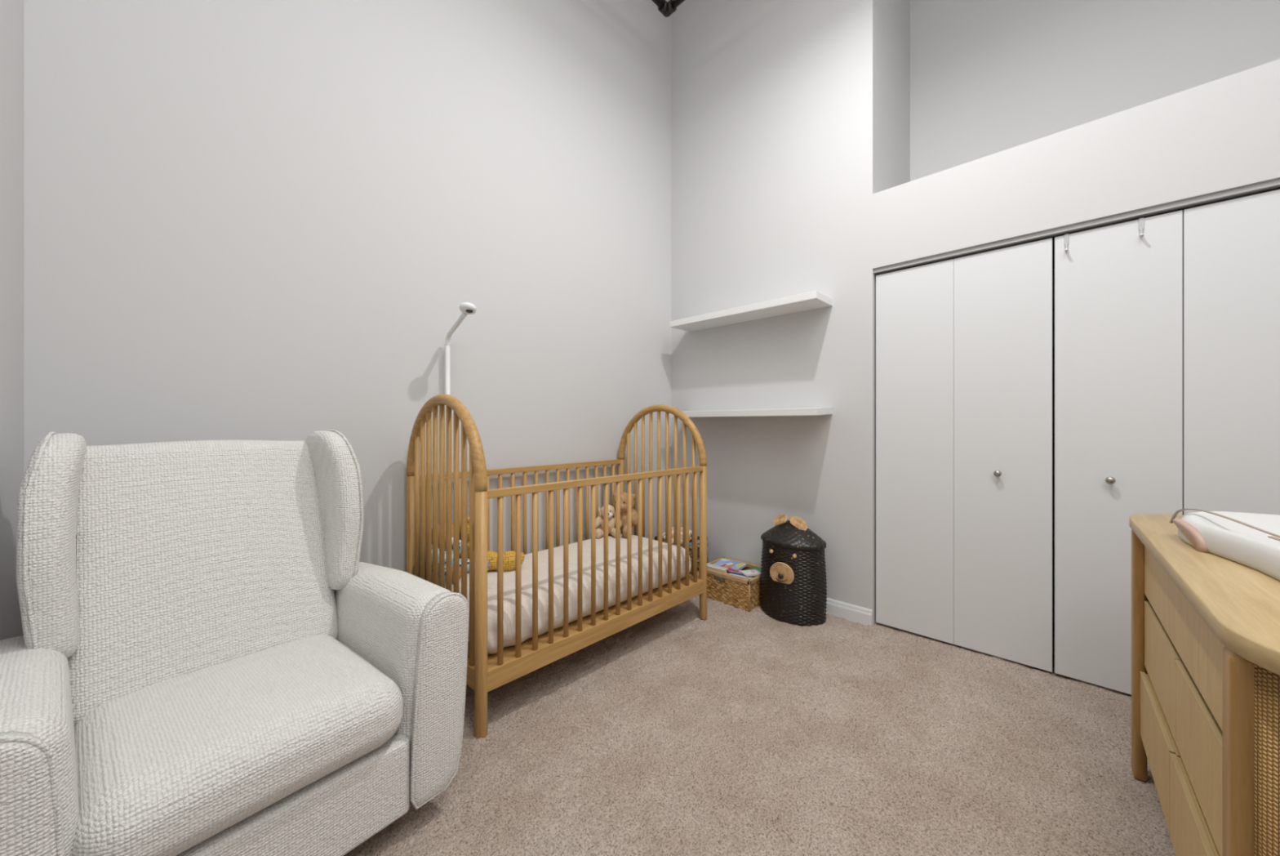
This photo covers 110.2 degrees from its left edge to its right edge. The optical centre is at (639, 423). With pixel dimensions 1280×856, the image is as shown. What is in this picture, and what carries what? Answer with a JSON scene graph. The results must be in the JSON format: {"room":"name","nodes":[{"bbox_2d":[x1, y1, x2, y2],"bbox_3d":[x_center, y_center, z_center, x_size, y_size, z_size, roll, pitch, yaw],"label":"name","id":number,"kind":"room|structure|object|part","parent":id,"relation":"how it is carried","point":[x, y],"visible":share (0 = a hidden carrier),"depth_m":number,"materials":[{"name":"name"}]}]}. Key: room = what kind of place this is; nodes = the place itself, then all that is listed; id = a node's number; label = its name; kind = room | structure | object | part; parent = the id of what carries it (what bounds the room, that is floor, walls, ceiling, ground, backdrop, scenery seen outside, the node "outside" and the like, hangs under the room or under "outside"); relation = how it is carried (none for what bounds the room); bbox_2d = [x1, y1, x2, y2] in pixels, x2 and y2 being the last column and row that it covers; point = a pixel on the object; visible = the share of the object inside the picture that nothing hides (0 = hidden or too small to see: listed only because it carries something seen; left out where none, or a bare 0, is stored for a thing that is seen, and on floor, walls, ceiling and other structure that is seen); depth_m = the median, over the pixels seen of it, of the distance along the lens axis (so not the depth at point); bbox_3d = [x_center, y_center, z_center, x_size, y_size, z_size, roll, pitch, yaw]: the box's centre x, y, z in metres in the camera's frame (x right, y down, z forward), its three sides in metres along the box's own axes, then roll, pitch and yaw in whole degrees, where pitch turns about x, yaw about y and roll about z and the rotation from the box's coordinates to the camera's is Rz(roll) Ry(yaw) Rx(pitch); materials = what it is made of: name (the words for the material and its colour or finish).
{"room":"bedroom","nodes":[
{"label":"bedroom","id":0,"kind":"room"},
{"bbox_2d":[0,0,23,639],"bbox_3d":[-0.578,-1.080,0.008,3.841,4.520,0.120,0,0,44],"label":"wall","id":1,"kind":"structure","parent":0,"point":[11,11],"depth_m":1.27,"materials":[{"name":"grey paint"}]},
{"bbox_2d":[23,0,671,579],"bbox_3d":[-0.593,-1.080,2.838,0.120,4.520,4.161,0,0,44],"label":"wall","id":2,"kind":"structure","parent":0,"point":[244,220],"depth_m":2.03,"materials":[{"name":"grey paint"}]},
{"bbox_2d":[343,595,1175,855],"bbox_3d":[0.836,1.161,1.466,3.845,0.027,3.945,0,0,44],"label":"floor","id":3,"kind":"structure","parent":0,"point":[735,731],"depth_m":1.57,"materials":[{"name":"beige carpet"}]},
{"bbox_2d":[0,429,469,855],"bbox_3d":[-1.136,0.588,1.264,0.866,1.138,0.920,0,0,38],"label":"armchair","id":4,"kind":"object","parent":3,"relation":"on","point":[207,660],"visible":1,"depth_m":1.18,"materials":[{"name":"beige fabric"}]},
{"bbox_3d":[-1.048,0.790,0.717,0.047,0.570,0.151,0,0,38],"label":"arm","id":5,"kind":"part","parent":4,"relation":"part of","materials":[{"name":"beige fabric"}]},
{"bbox_3d":[-1.331,0.792,0.950,0.734,0.574,0.172,0,0,38],"label":"arm","id":6,"kind":"part","parent":4,"relation":"part of","materials":[{"name":"beige fabric"}]},
{"bbox_3d":[-1.347,0.421,1.415,0.347,0.738,0.603,0,0,38],"label":"backrest","id":7,"kind":"part","parent":4,"relation":"part of","materials":[{"name":"beige fabric"}]},
{"bbox_2d":[71,634,403,855],"bbox_3d":[-1.030,0.777,1.171,0.584,0.195,0.580,0,0,38],"label":"seat cushion","id":8,"kind":"object","parent":4,"relation":"on","point":[193,757],"depth_m":1.03,"materials":[{"name":"beige fabric"}]},
{"bbox_3d":[-0.843,0.981,1.028,0.056,0.209,0.600,0,0,38],"label":"footrest panel","id":9,"kind":"part","parent":4,"relation":"part of","materials":[{"name":"beige fabric"}]},
{"bbox_3d":[-0.887,0.792,1.528,0.734,0.574,0.186,0,0,38],"label":"arm","id":10,"kind":"part","parent":4,"relation":"part of","materials":[{"name":"beige fabric"}]},
{"bbox_3d":[-0.590,0.790,1.314,0.047,0.570,0.165,0,0,38],"label":"arm","id":11,"kind":"part","parent":4,"relation":"part of","materials":[{"name":"beige fabric"}]},
{"bbox_2d":[444,302,476,472],"bbox_3d":[-0.897,0.294,2.203,0.311,1.732,0.132,0,0,44],"label":"monitor","id":12,"kind":"object","parent":3,"relation":"on","point":[466,308],"visible":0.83,"depth_m":2.28,"materials":[{"name":"white plastic"}]},
{"bbox_3d":[-0.912,-0.470,2.214,0.025,0.146,0.230,0,0,-45],"label":"arm","id":13,"kind":"part","parent":12,"relation":"part of","materials":[{"name":"white plastic"}]},
{"bbox_2d":[406,393,706,738],"bbox_3d":[-0.362,0.516,2.414,0.754,1.288,1.443,0,0,44],"label":"crib","id":14,"kind":"object","parent":3,"relation":"on","point":[486,672],"visible":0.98,"depth_m":2.00,"materials":[{"name":"brown wood"}]},
{"bbox_3d":[-1.102,0.705,2.156,0.045,0.911,0.045,0,0,44],"label":"leg","id":15,"kind":"part","parent":14,"relation":"part of","materials":[{"name":"brown wood"}]},
{"bbox_3d":[-0.847,0.962,1.910,0.688,0.077,0.027,0,0,44],"label":"rail","id":16,"kind":"part","parent":14,"relation":"part of","materials":[{"name":"brown wood"}]},
{"bbox_3d":[-0.592,0.705,1.665,0.045,0.911,0.045,0,0,44],"label":"leg","id":17,"kind":"part","parent":14,"relation":"part of","materials":[{"name":"brown wood"}]},
{"bbox_3d":[-0.617,0.264,2.659,0.027,0.030,1.374,0,0,44],"label":"rail","id":18,"kind":"part","parent":14,"relation":"part of","materials":[{"name":"brown wood"}]},
{"bbox_2d":[431,532,691,653],"bbox_3d":[-0.365,0.822,2.417,0.668,0.200,1.350,0,0,44],"label":"mattress","id":19,"kind":"object","parent":14,"relation":"on","point":[543,555],"visible":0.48,"depth_m":2.14,"materials":[{"name":"beige fabric"}]},
{"bbox_2d":[431,522,469,582],"bbox_3d":[-0.912,0.605,2.149,0.229,0.248,0.233,0,0,16],"label":"pillow","id":20,"kind":"object","parent":19,"relation":"on","point":[468,559],"visible":0.15,"depth_m":2.11,"materials":[{"name":"fabric"}]},
{"bbox_3d":[-0.899,0.694,2.089,0.117,0.070,0.079,0,0,16],"label":"trouser leg","id":21,"kind":"part","parent":20,"relation":"part of","materials":[{"name":"blue fabric"}]},
{"bbox_3d":[-0.870,0.694,2.192,0.117,0.070,0.079,0,0,16],"label":"trouser leg","id":22,"kind":"part","parent":20,"relation":"part of","materials":[{"name":"fabric"}]},
{"bbox_2d":[459,515,488,558],"bbox_3d":[-0.849,0.593,2.283,0.132,0.267,0.172,0,0,-6],"label":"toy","id":23,"kind":"object","parent":19,"relation":"on","point":[468,517],"visible":0.12,"depth_m":2.22,"materials":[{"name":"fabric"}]},
{"bbox_2d":[487,550,524,571],"bbox_3d":[-0.706,0.680,2.222,0.258,0.103,0.103,0,0,-4],"label":"pillow","id":24,"kind":"object","parent":19,"relation":"on","point":[508,556],"visible":0.47,"depth_m":2.19,"materials":[{"name":"yellow fabric"}]},
{"bbox_2d":[595,504,621,537],"bbox_3d":[-0.210,0.627,2.916,0.181,0.200,0.182,0,0,-4],"label":"teddy bear","id":25,"kind":"object","parent":19,"relation":"on","point":[611,511],"visible":0.57,"depth_m":2.91},
{"bbox_2d":[600,492,638,537],"bbox_3d":[-0.124,0.593,2.956,0.237,0.268,0.238,0,0,19],"label":"teddy bear","id":26,"kind":"object","parent":19,"relation":"on","point":[623,495],"visible":0.44,"depth_m":2.94},
{"bbox_3d":[-0.107,0.264,2.168,0.027,0.030,1.374,0,0,44],"label":"rail","id":27,"kind":"part","parent":14,"relation":"part of","materials":[{"name":"brown wood"}]},
{"bbox_3d":[-0.107,0.962,2.168,0.031,0.077,1.374,0,0,44],"label":"rail","id":28,"kind":"part","parent":14,"relation":"part of","materials":[{"name":"brown wood"}]},
{"bbox_3d":[-0.132,0.705,3.163,0.045,0.911,0.045,0,0,44],"label":"leg","id":29,"kind":"part","parent":14,"relation":"part of","materials":[{"name":"brown wood"}]},
{"bbox_3d":[0.378,0.705,2.671,0.045,0.911,0.045,0,0,44],"label":"leg","id":30,"kind":"part","parent":14,"relation":"part of","materials":[{"name":"brown wood"}]},
{"bbox_2d":[654,533,708,573],"bbox_3d":[0.300,0.981,3.268,0.398,0.351,0.398,0,0,44],"label":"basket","id":31,"kind":"object","parent":3,"relation":"on","point":[655,536],"visible":0.06,"depth_m":3.11,"materials":[{"name":"fabric"}]},
{"bbox_2d":[662,526,692,544],"bbox_3d":[0.266,0.826,3.290,0.200,0.127,0.306,0,0,44],"label":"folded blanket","id":32,"kind":"object","parent":31,"relation":"in","point":[673,527],"visible":0.23,"depth_m":3.21,"materials":[{"name":"white fabric"}]},
{"bbox_2d":[688,536,708,573],"bbox_3d":[0.300,1.006,3.268,0.398,0.300,0.398,0,0,44],"label":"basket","id":33,"kind":"object","parent":31,"relation":"on","point":[698,537],"depth_m":3.11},
{"bbox_2d":[697,538,708,546],"bbox_3d":[0.447,0.869,3.238,0.109,0.077,0.098,0,0,-23],"label":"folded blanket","id":34,"kind":"object","parent":31,"relation":"in","point":[698,540],"visible":0.2,"depth_m":3.22,"materials":[{"name":"beige fabric"}]},
{"bbox_2d":[697,556,761,611],"bbox_3d":[0.643,1.065,3.014,0.405,0.190,0.320,0,0,44],"label":"storage basket","id":35,"kind":"object","parent":3,"relation":"on","point":[735,591],"visible":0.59,"depth_m":2.85,"materials":[{"name":"wicker"}]},
{"bbox_2d":[706,564,726,582],"bbox_3d":[0.494,1.032,2.994,0.191,0.155,0.029,0,0,44],"label":"picture book","id":36,"kind":"object","parent":35,"relation":"in","point":[708,566],"visible":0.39,"depth_m":2.96,"materials":[{"name":"white paper"}]},
{"bbox_2d":[706,562,728,568],"bbox_3d":[0.511,1.033,3.012,0.191,0.160,0.013,0,0,44],"label":"picture book","id":37,"kind":"object","parent":35,"relation":"in","point":[707,562],"visible":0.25,"depth_m":3.00,"materials":[{"name":"white paper"}]},
{"bbox_2d":[712,558,746,569],"bbox_3d":[0.594,0.983,3.077,0.185,0.029,0.236,0,0,40],"label":"picture book","id":38,"kind":"object","parent":35,"relation":"in","point":[724,562],"visible":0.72,"depth_m":3.10,"materials":[{"name":"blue paper"}]},
{"bbox_2d":[724,563,733,568],"bbox_3d":[0.604,0.977,3.056,0.039,0.002,0.150,1,4,40],"label":"art","id":39,"kind":"object","parent":38,"relation":"on","point":[728,566],"depth_m":3.07},
{"bbox_2d":[735,563,743,567],"bbox_3d":[0.687,0.974,3.077,0.035,0.002,0.100,1,4,40],"label":"art","id":40,"kind":"object","parent":38,"relation":"on","point":[740,565],"depth_m":3.08},
{"bbox_2d":[726,567,738,572],"bbox_3d":[0.615,0.978,2.950,0.085,0.048,0.073,0,0,25],"label":"book","id":41,"kind":"object","parent":35,"relation":"in","point":[729,568],"visible":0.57,"depth_m":2.96,"materials":[{"name":"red paper"}]},
{"bbox_2d":[726,569,745,575],"bbox_3d":[0.633,1.010,2.915,0.121,0.108,0.050,0,0,33],"label":"book","id":42,"kind":"object","parent":35,"relation":"in","point":[730,571],"visible":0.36,"depth_m":2.90,"materials":[{"name":"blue paper"}]},
{"bbox_2d":[728,573,752,579],"bbox_3d":[0.648,0.980,2.872,0.151,0.021,0.061,0,0,38],"label":"picture book","id":43,"kind":"object","parent":35,"relation":"in","point":[735,575],"visible":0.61,"depth_m":2.85,"materials":[{"name":"white paper"}]},
{"bbox_3d":[0.677,1.070,2.767,0.011,0.180,0.011,0,0,-23],"label":"corner cord","id":44,"kind":"part","parent":35,"relation":"part of","materials":[{"name":"wicker"}]},
{"bbox_2d":[746,567,761,577],"bbox_3d":[0.759,0.986,2.973,0.172,0.029,0.130,0,0,-24],"label":"picture book","id":45,"kind":"object","parent":35,"relation":"in","point":[756,568],"visible":0.23,"depth_m":3.02,"materials":[{"name":"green paper"}]},
{"bbox_2d":[738,568,761,576],"bbox_3d":[0.722,0.964,2.897,0.127,0.025,0.106,0,0,-18],"label":"picture book","id":46,"kind":"object","parent":45,"relation":"on","point":[747,572],"visible":1,"depth_m":2.87,"materials":[{"name":"white paper"}]},
{"bbox_2d":[760,514,826,625],"bbox_3d":[0.934,0.855,2.736,0.355,0.601,0.355,0,0,-1],"label":"laundry hamper","id":47,"kind":"object","parent":3,"relation":"on","point":[793,583],"visible":1,"depth_m":2.61,"materials":[{"name":"black wicker"}]},
{"bbox_3d":[0.934,0.663,2.736,0.393,0.130,0.296,0,0,44],"label":"lid","id":48,"kind":"part","parent":47,"relation":"part of","materials":[{"name":"black wicker"}]},
{"bbox_2d":[1128,513,1279,855],"bbox_3d":[1.452,0.735,0.938,0.480,0.850,1.435,0,0,43],"label":"dresser","id":49,"kind":"object","parent":3,"relation":"on","point":[1206,626],"visible":0.98,"depth_m":0.89,"materials":[{"name":"brown wood"}]},
{"bbox_3d":[1.644,0.752,1.471,0.032,0.816,0.060,0,0,43],"label":"leg","id":50,"kind":"part","parent":49,"relation":"part of","materials":[{"name":"brown wood"}]},
{"bbox_3d":[1.467,0.904,1.266,0.018,0.201,0.480,0,0,43],"label":"drawer","id":51,"kind":"part","parent":49,"relation":"part of","materials":[{"name":"brown wood"}]},
{"bbox_3d":[1.472,0.675,1.259,0.018,0.203,0.483,0,0,43],"label":"drawer","id":52,"kind":"part","parent":49,"relation":"part of","materials":[{"name":"brown wood"}]},
{"bbox_3d":[1.295,0.447,1.065,0.018,0.198,1.008,0,0,43],"label":"drawer","id":53,"kind":"part","parent":49,"relation":"part of","materials":[{"name":"brown wood"}]},
{"bbox_3d":[1.123,0.904,0.891,0.018,0.201,0.520,0,0,43],"label":"drawer","id":54,"kind":"part","parent":49,"relation":"part of","materials":[{"name":"brown wood"}]},
{"bbox_3d":[1.131,0.675,0.886,0.018,0.203,0.523,0,0,43],"label":"drawer","id":55,"kind":"part","parent":49,"relation":"part of","materials":[{"name":"brown wood"}]},
{"bbox_2d":[1168,508,1279,580],"bbox_3d":[1.427,0.267,0.864,0.352,0.086,0.800,0,0,31],"label":"changing pad","id":56,"kind":"object","parent":49,"relation":"on","point":[1252,540],"visible":1,"depth_m":1.08,"materials":[{"name":"white fabric"}]},
{"bbox_3d":[0.921,0.752,0.682,0.032,0.816,0.060,0,0,43],"label":"leg","id":57,"kind":"part","parent":49,"relation":"part of","materials":[{"name":"brown wood"}]},
{"bbox_3d":[1.036,0.693,0.480,0.445,0.695,0.163,0,0,43],"label":"rattan panel","id":58,"kind":"part","parent":49,"relation":"part of","materials":[{"name":"wicker"}]},
{"bbox_2d":[671,0,1279,624],"bbox_3d":[1.956,-1.080,2.621,3.841,4.520,0.924,0,0,44],"label":"wall","id":59,"kind":"structure","parent":0,"point":[819,145],"depth_m":2.76,"materials":[{"name":"grey paint"}]},
{"bbox_2d":[669,290,832,331],"bbox_3d":[0.699,-0.744,3.029,1.101,0.043,0.240,0,0,44],"label":"floating shelf","id":60,"kind":"object","parent":59,"relation":"attached to","point":[814,300],"visible":1,"depth_m":2.91,"materials":[{"name":"white paint"}]},
{"bbox_2d":[669,406,832,417],"bbox_3d":[0.699,-0.077,3.028,1.101,0.054,0.242,0,0,44],"label":"floating shelf","id":61,"kind":"object","parent":59,"relation":"attached to","point":[802,411],"visible":0.86,"depth_m":2.81,"materials":[{"name":"white paint"}]},
{"bbox_2d":[826,597,872,625],"bbox_3d":[0.793,1.120,3.096,1.510,0.100,0.013,0,0,44],"label":"baseboard","id":62,"kind":"structure","parent":59,"relation":"attached to","point":[864,615],"depth_m":2.65,"materials":[{"name":"white paint"}]},
{"bbox_2d":[875,258,953,644],"bbox_3d":[1.512,0.143,2.471,0.374,2.010,0.032,0,0,44],"label":"door","id":63,"kind":"structure","parent":59,"relation":"in","point":[914,306],"depth_m":2.45,"materials":[{"name":"white paint"}]},
{"bbox_2d":[953,237,1052,671],"bbox_3d":[1.771,0.143,2.197,0.378,2.010,0.066,0,0,44],"label":"door","id":64,"kind":"structure","parent":59,"relation":"in","point":[1002,298],"depth_m":2.19,"materials":[{"name":"white paint"}]},
{"bbox_3d":[1.754,0.242,2.191,0.031,0.031,0.034,0,0,44],"label":"knob","id":65,"kind":"part","parent":64,"relation":"part of","materials":[{"name":"silver metal"}]},
{"bbox_2d":[873,177,1279,274],"bbox_3d":[1.913,-0.885,2.066,1.530,0.022,0.043,0,0,44],"label":"closet door track","id":66,"kind":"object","parent":59,"relation":"attached to","point":[1273,184],"depth_m":1.95,"materials":[{"name":"grey metal"}]},
{"bbox_2d":[1054,209,1182,694],"bbox_3d":[2.048,0.143,1.929,0.378,2.010,0.066,0,0,44],"label":"door","id":67,"kind":"structure","parent":59,"relation":"in","point":[1118,291],"depth_m":1.94,"materials":[{"name":"white paint"}]},
{"bbox_2d":[1064,233,1068,251],"bbox_3d":[1.941,-0.822,2.033,0.014,0.084,0.069,0,0,44],"label":"hook","id":68,"kind":"object","parent":67,"relation":"attached to","point":[1066,236],"visible":1,"depth_m":2.03,"materials":[{"name":"silver metal"}]},
{"bbox_3d":[2.028,0.242,1.926,0.031,0.031,0.034,0,0,44],"label":"knob","id":69,"kind":"part","parent":67,"relation":"part of","materials":[{"name":"silver metal"}]},
{"bbox_2d":[1138,217,1143,236],"bbox_3d":[2.104,-0.822,1.875,0.014,0.084,0.069,0,0,44],"label":"hook","id":70,"kind":"object","parent":67,"relation":"attached to","point":[1140,220],"visible":0.99,"depth_m":1.87,"materials":[{"name":"silver metal"}]},
{"bbox_2d":[1182,189,1279,515],"bbox_3d":[2.331,0.143,1.677,0.373,2.010,0.032,0,0,44],"label":"door","id":71,"kind":"structure","parent":59,"relation":"in","point":[1231,248],"depth_m":1.71,"materials":[{"name":"white paint"}]},
{"bbox_3d":[0.786,-3.390,1.501,3.961,0.100,4.161,0,0,44],"label":"ceiling","id":72,"kind":"structure","parent":0,"visible":0},
{"bbox_2d":[651,0,684,17],"bbox_3d":[0.336,-3.069,1.086,3.036,0.542,2.696,0,0,44],"label":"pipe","id":73,"kind":"object","parent":72,"relation":"attached to","point":[667,9],"visible":1,"depth_m":3.01,"materials":[{"name":"black"}]}
]}

